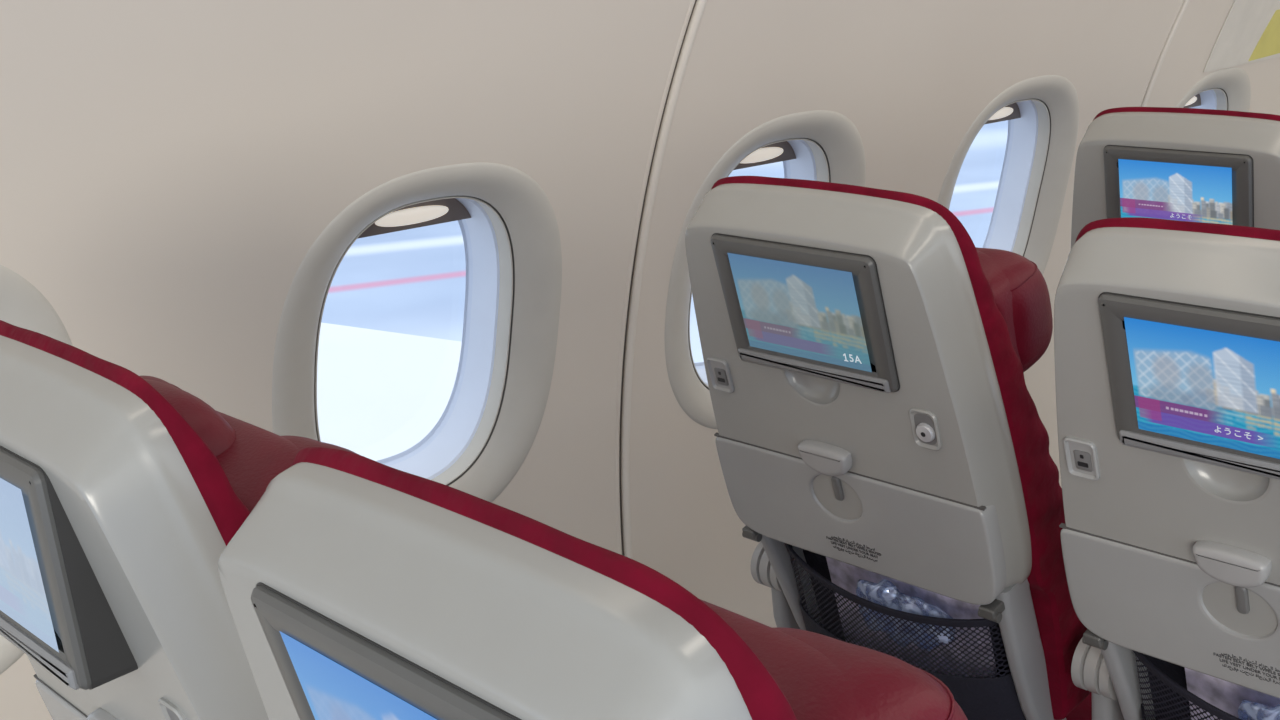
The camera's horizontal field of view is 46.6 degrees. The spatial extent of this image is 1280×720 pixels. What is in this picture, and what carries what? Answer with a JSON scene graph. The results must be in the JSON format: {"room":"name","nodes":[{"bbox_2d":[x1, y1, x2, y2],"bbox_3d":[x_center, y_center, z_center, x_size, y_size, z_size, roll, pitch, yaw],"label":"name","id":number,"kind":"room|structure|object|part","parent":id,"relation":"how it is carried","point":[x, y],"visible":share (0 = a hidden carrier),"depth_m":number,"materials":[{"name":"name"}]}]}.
{"room":"aircraft cabin","nodes":[
{"label":"aircraft cabin","id":0,"kind":"room"},
{"bbox_2d":[0,0,1279,719],"bbox_3d":[0.277,-0.114,2.379,5.600,1.794,0.517,-16,21,-42],"label":"wall","id":1,"kind":"structure","parent":0,"point":[170,169],"depth_m":2.02,"materials":[{"name":"white plastic"}]},
{"bbox_2d":[0,265,72,674],"bbox_3d":[-0.871,0.152,1.656,0.508,0.578,0.221,-16,21,-42],"label":"window","id":2,"kind":"structure","parent":1,"relation":"in","point":[22,305],"depth_m":1.68,"materials":[{"name":"plastic"}]},
{"bbox_2d":[272,162,561,501],"bbox_3d":[-0.327,-0.005,2.157,0.508,0.578,0.221,-16,21,-42],"label":"window","id":3,"kind":"structure","parent":1,"relation":"in","point":[489,424],"depth_m":2.23,"materials":[{"name":"plastic"}]},
{"bbox_3d":[-0.324,-0.205,2.114,0.128,0.024,0.014,-16,21,-42],"label":"shade handle","id":4,"kind":"part","parent":3,"relation":"part of","materials":[{"name":"beige plastic"}]},
{"bbox_2d":[357,198,470,238],"bbox_3d":[-0.339,-0.210,2.106,0.256,0.056,0.021,-16,21,-42],"label":"shade","id":5,"kind":"object","parent":3,"relation":"attached to","point":[434,212],"depth_m":2.12,"materials":[{"name":"white plastic"}]},
{"bbox_2d":[615,0,706,558],"bbox_3d":[0.134,-0.074,2.249,0.035,1.802,0.527,-16,21,-42],"label":"trim","id":6,"kind":"structure","parent":1,"relation":"attached to","point":[696,8],"depth_m":2.38,"materials":[{"name":"white plastic"}]},
{"bbox_2d":[664,110,865,428],"bbox_3d":[0.207,-0.160,2.649,0.508,0.578,0.221,-16,21,-42],"label":"window","id":7,"kind":"structure","parent":1,"relation":"in","point":[816,145],"depth_m":2.57,"materials":[{"name":"plastic"}]},
{"bbox_3d":[0.209,-0.360,2.606,0.128,0.024,0.014,-16,21,-42],"label":"shade handle","id":8,"kind":"part","parent":7,"relation":"part of","materials":[{"name":"beige plastic"}]},
{"bbox_2d":[734,141,795,169],"bbox_3d":[0.195,-0.364,2.597,0.256,0.056,0.021,-16,21,-42],"label":"shade","id":9,"kind":"object","parent":7,"relation":"attached to","point":[786,150],"depth_m":2.63,"materials":[{"name":"white plastic"}]},
{"bbox_2d":[937,75,1078,274],"bbox_3d":[0.740,-0.314,3.141,0.508,0.578,0.221,-16,21,-42],"label":"window","id":10,"kind":"structure","parent":1,"relation":"in","point":[1041,113],"depth_m":3.22,"materials":[{"name":"plastic"}]},
{"bbox_3d":[0.743,-0.514,3.098,0.128,0.024,0.014,-16,21,-42],"label":"shade handle","id":11,"kind":"part","parent":10,"relation":"part of","materials":[{"name":"beige plastic"}]},
{"bbox_2d":[985,103,1020,123],"bbox_3d":[0.729,-0.519,3.089,0.256,0.056,0.021,-16,21,-42],"label":"shade","id":12,"kind":"object","parent":10,"relation":"attached to","point":[1012,112],"depth_m":3.14,"materials":[{"name":"white plastic"}]},
{"bbox_2d":[1139,0,1189,106],"bbox_3d":[1.263,-0.401,3.290,0.035,1.802,0.527,-16,21,-42],"label":"trim","id":13,"kind":"structure","parent":1,"relation":"attached to","point":[1164,48],"depth_m":3.31,"materials":[{"name":"white plastic"}]},
{"bbox_2d":[1176,68,1250,111],"bbox_3d":[1.356,-0.445,3.737,0.508,0.581,0.208,-16,21,-42],"label":"window","id":14,"kind":"structure","parent":1,"relation":"in","point":[1229,89],"depth_m":3.70,"materials":[{"name":"plastic"}]},
{"bbox_3d":[1.356,-0.644,3.697,0.128,0.024,0.014,-16,21,-42],"label":"shade handle","id":15,"kind":"part","parent":14,"relation":"part of","materials":[{"name":"beige plastic"}]},
{"bbox_2d":[1183,94,1200,107],"bbox_3d":[1.341,-0.648,3.689,0.256,0.056,0.019,-16,21,-42],"label":"shade","id":16,"kind":"object","parent":14,"relation":"attached to","point":[1195,102],"depth_m":3.75,"materials":[{"name":"white plastic"}]},
{"bbox_2d":[1203,0,1279,71],"bbox_3d":[1.552,-0.843,3.611,0.530,0.244,0.105,-16,21,-42],"label":"placard","id":17,"kind":"object","parent":1,"relation":"attached to","point":[1250,32],"visible":1,"depth_m":3.56},
{"bbox_3d":[1.275,1.039,1.583,6.500,0.030,3.300,-16,21,-42],"label":"floor","id":18,"kind":"structure","parent":0,"visible":0},
{"bbox_2d":[0,320,358,719],"bbox_3d":[-0.226,0.501,1.455,0.691,1.199,0.497,-16,21,-42],"label":"chair","id":19,"kind":"object","parent":18,"relation":"on","point":[123,493],"visible":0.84,"depth_m":1.02,"materials":[{"name":"plastic"}]},
{"bbox_2d":[0,448,91,689],"bbox_3d":[-0.463,0.129,1.127,0.060,0.170,0.240,-21,24,-40],"label":"monitor","id":20,"kind":"object","parent":19,"relation":"on","point":[46,561],"depth_m":1.04,"materials":[{"name":"grey plastic"}]},
{"bbox_2d":[0,320,249,545],"bbox_3d":[-0.317,0.288,1.295,0.451,0.753,0.134,14,37,44],"label":"cushion","id":21,"kind":"object","parent":19,"relation":"on","point":[202,452],"depth_m":1.01,"materials":[{"name":"fabric"}]},
{"bbox_2d":[218,447,967,719],"bbox_3d":[0.136,0.588,1.090,0.688,1.199,0.528,-16,21,-42],"label":"chair","id":22,"kind":"object","parent":18,"relation":"on","point":[356,587],"visible":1,"depth_m":0.72,"materials":[{"name":"plastic"}]},
{"bbox_2d":[251,585,513,719],"bbox_3d":[-0.093,0.205,0.774,0.240,0.170,0.060,14,37,44],"label":"monitor","id":23,"kind":"object","parent":22,"relation":"on","point":[333,664],"depth_m":0.74,"materials":[{"name":"grey plastic"}]},
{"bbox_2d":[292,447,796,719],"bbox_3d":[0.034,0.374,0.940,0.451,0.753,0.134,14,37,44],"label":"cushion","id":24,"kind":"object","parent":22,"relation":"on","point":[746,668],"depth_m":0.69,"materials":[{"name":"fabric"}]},
{"bbox_2d":[685,176,1091,719],"bbox_3d":[0.421,0.313,2.052,0.691,1.200,0.497,-16,21,-42],"label":"chair","id":25,"kind":"object","parent":18,"relation":"on","point":[866,362],"visible":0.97,"depth_m":1.73,"materials":[{"name":"plastic"}]},
{"bbox_2d":[706,357,733,392],"bbox_3d":[0.105,0.017,1.885,0.036,0.048,0.016,14,39,44],"label":"socket","id":26,"kind":"object","parent":25,"relation":"attached to","point":[719,370],"depth_m":1.88,"materials":[{"name":"plastic"}]},
{"bbox_3d":[0.230,0.318,2.112,0.034,0.312,0.104,14,39,44],"label":"frame","id":27,"kind":"part","parent":25,"relation":"part of","materials":[{"name":"grey plastic"}]},
{"bbox_2d":[711,234,898,391],"bbox_3d":[0.203,-0.068,1.726,0.240,0.170,0.060,14,39,44],"label":"monitor","id":28,"kind":"object","parent":25,"relation":"on","point":[822,307],"depth_m":1.69,"materials":[{"name":"blue glass"}]},
{"bbox_3d":[0.248,0.155,1.832,0.012,0.036,0.020,14,39,44],"label":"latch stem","id":29,"kind":"part","parent":25,"relation":"part of","materials":[{"name":"grey plastic"}]},
{"bbox_2d":[851,581,956,649],"bbox_3d":[0.338,0.328,1.901,0.047,0.093,0.161,-15,20,-39],"label":"plastic bag","id":30,"kind":"object","parent":25,"relation":"in","point":[870,588],"visible":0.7,"depth_m":1.90,"materials":[{"name":"blue"}]},
{"bbox_2d":[826,557,997,676],"bbox_3d":[0.356,0.341,1.960,0.068,0.207,0.250,-16,21,-42],"label":"magazine","id":31,"kind":"object","parent":25,"relation":"in","point":[844,575],"visible":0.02,"depth_m":1.95,"materials":[{"name":"paper"}]},
{"bbox_3d":[0.490,0.381,1.849,0.034,0.312,0.104,14,39,44],"label":"frame","id":32,"kind":"part","parent":25,"relation":"part of","materials":[{"name":"grey plastic"}]},
{"bbox_2d":[1066,692,1091,719],"bbox_3d":[0.499,0.486,2.151,0.520,0.143,0.444,-16,21,-42],"label":"seat cushion","id":33,"kind":"object","parent":25,"relation":"on","point":[1083,711],"depth_m":1.97,"materials":[{"name":"fabric"}]},
{"bbox_2d":[1054,217,1279,719],"bbox_3d":[0.782,0.400,1.685,0.694,1.201,0.528,-16,21,-42],"label":"chair","id":34,"kind":"object","parent":18,"relation":"on","point":[1167,332],"visible":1,"depth_m":1.45,"materials":[{"name":"plastic"}]},
{"bbox_2d":[1063,436,1099,480],"bbox_3d":[0.459,0.099,1.533,0.036,0.048,0.016,14,41,44],"label":"socket","id":35,"kind":"object","parent":34,"relation":"attached to","point":[1081,454],"depth_m":1.53,"materials":[{"name":"plastic"}]},
{"bbox_3d":[0.591,0.392,1.765,0.034,0.312,0.104,14,41,44],"label":"frame","id":36,"kind":"part","parent":34,"relation":"part of","materials":[{"name":"grey plastic"}]},
{"bbox_2d":[1075,217,1279,242],"bbox_3d":[0.691,0.171,1.543,0.451,0.753,0.134,14,41,44],"label":"cushion","id":37,"kind":"object","parent":34,"relation":"on","point":[1126,227],"depth_m":1.38,"materials":[{"name":"fabric"}]},
{"bbox_2d":[1098,293,1279,463],"bbox_3d":[0.554,0.016,1.371,0.240,0.170,0.060,14,41,44],"label":"monitor","id":38,"kind":"object","parent":34,"relation":"on","point":[1184,378],"depth_m":1.37,"materials":[{"name":"blue glass"}]},
{"bbox_2d":[1185,668,1279,719],"bbox_3d":[0.718,0.416,1.614,0.074,0.205,0.250,-16,21,-42],"label":"magazine","id":39,"kind":"object","parent":34,"relation":"in","point":[1222,694],"visible":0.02,"depth_m":1.65,"materials":[{"name":"paper"}]},
{"bbox_3d":[0.604,0.235,1.482,0.012,0.036,0.020,14,41,44],"label":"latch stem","id":40,"kind":"part","parent":34,"relation":"part of","materials":[{"name":"grey plastic"}]},
{"bbox_2d":[1231,704,1279,719],"bbox_3d":[0.699,0.405,1.555,0.049,0.092,0.161,-15,20,-39],"label":"plastic bag","id":41,"kind":"object","parent":34,"relation":"in","point":[1253,712],"visible":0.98,"depth_m":1.57,"materials":[{"name":"blue"}]},
{"bbox_2d":[1071,107,1279,247],"bbox_3d":[1.072,0.127,2.652,0.683,1.196,0.497,-16,21,-42],"label":"chair","id":42,"kind":"object","parent":18,"relation":"on","point":[1179,164],"visible":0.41,"depth_m":2.29,"materials":[{"name":"plastic"}]},
{"bbox_2d":[1103,146,1252,226],"bbox_3d":[0.852,-0.253,2.324,0.060,0.170,0.240,-29,29,-37],"label":"monitor","id":43,"kind":"object","parent":42,"relation":"on","point":[1204,184],"depth_m":2.29,"materials":[{"name":"blue glass"}]},
{"bbox_2d":[1093,107,1279,120],"bbox_3d":[0.967,-0.069,2.482,0.134,0.753,0.451,-29,29,-37],"label":"cushion","id":44,"kind":"object","parent":42,"relation":"on","point":[1121,112],"depth_m":2.31,"materials":[{"name":"fabric"}]},
{"label":"outside","id":45,"kind":"structure","parent":0,"visible":0},
{"bbox_2d":[317,322,461,460],"bbox_3d":[-6.850,-0.377,6.080,14.531,0.931,6.120,11,20,39],"label":"airplane wing","id":46,"kind":"object","parent":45,"point":[380,393],"visible":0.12,"depth_m":3.71,"materials":[{"name":"paint"}]},
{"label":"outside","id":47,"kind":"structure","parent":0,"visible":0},
{"bbox_2d":[321,120,1007,362],"bbox_3d":[1.458,-13.406,69.634,700.000,0.200,700.000,-16,21,-42],"label":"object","id":48,"kind":"object","parent":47,"point":[409,281],"depth_m":27.33,"materials":[{"name":"concrete"}]}
]}

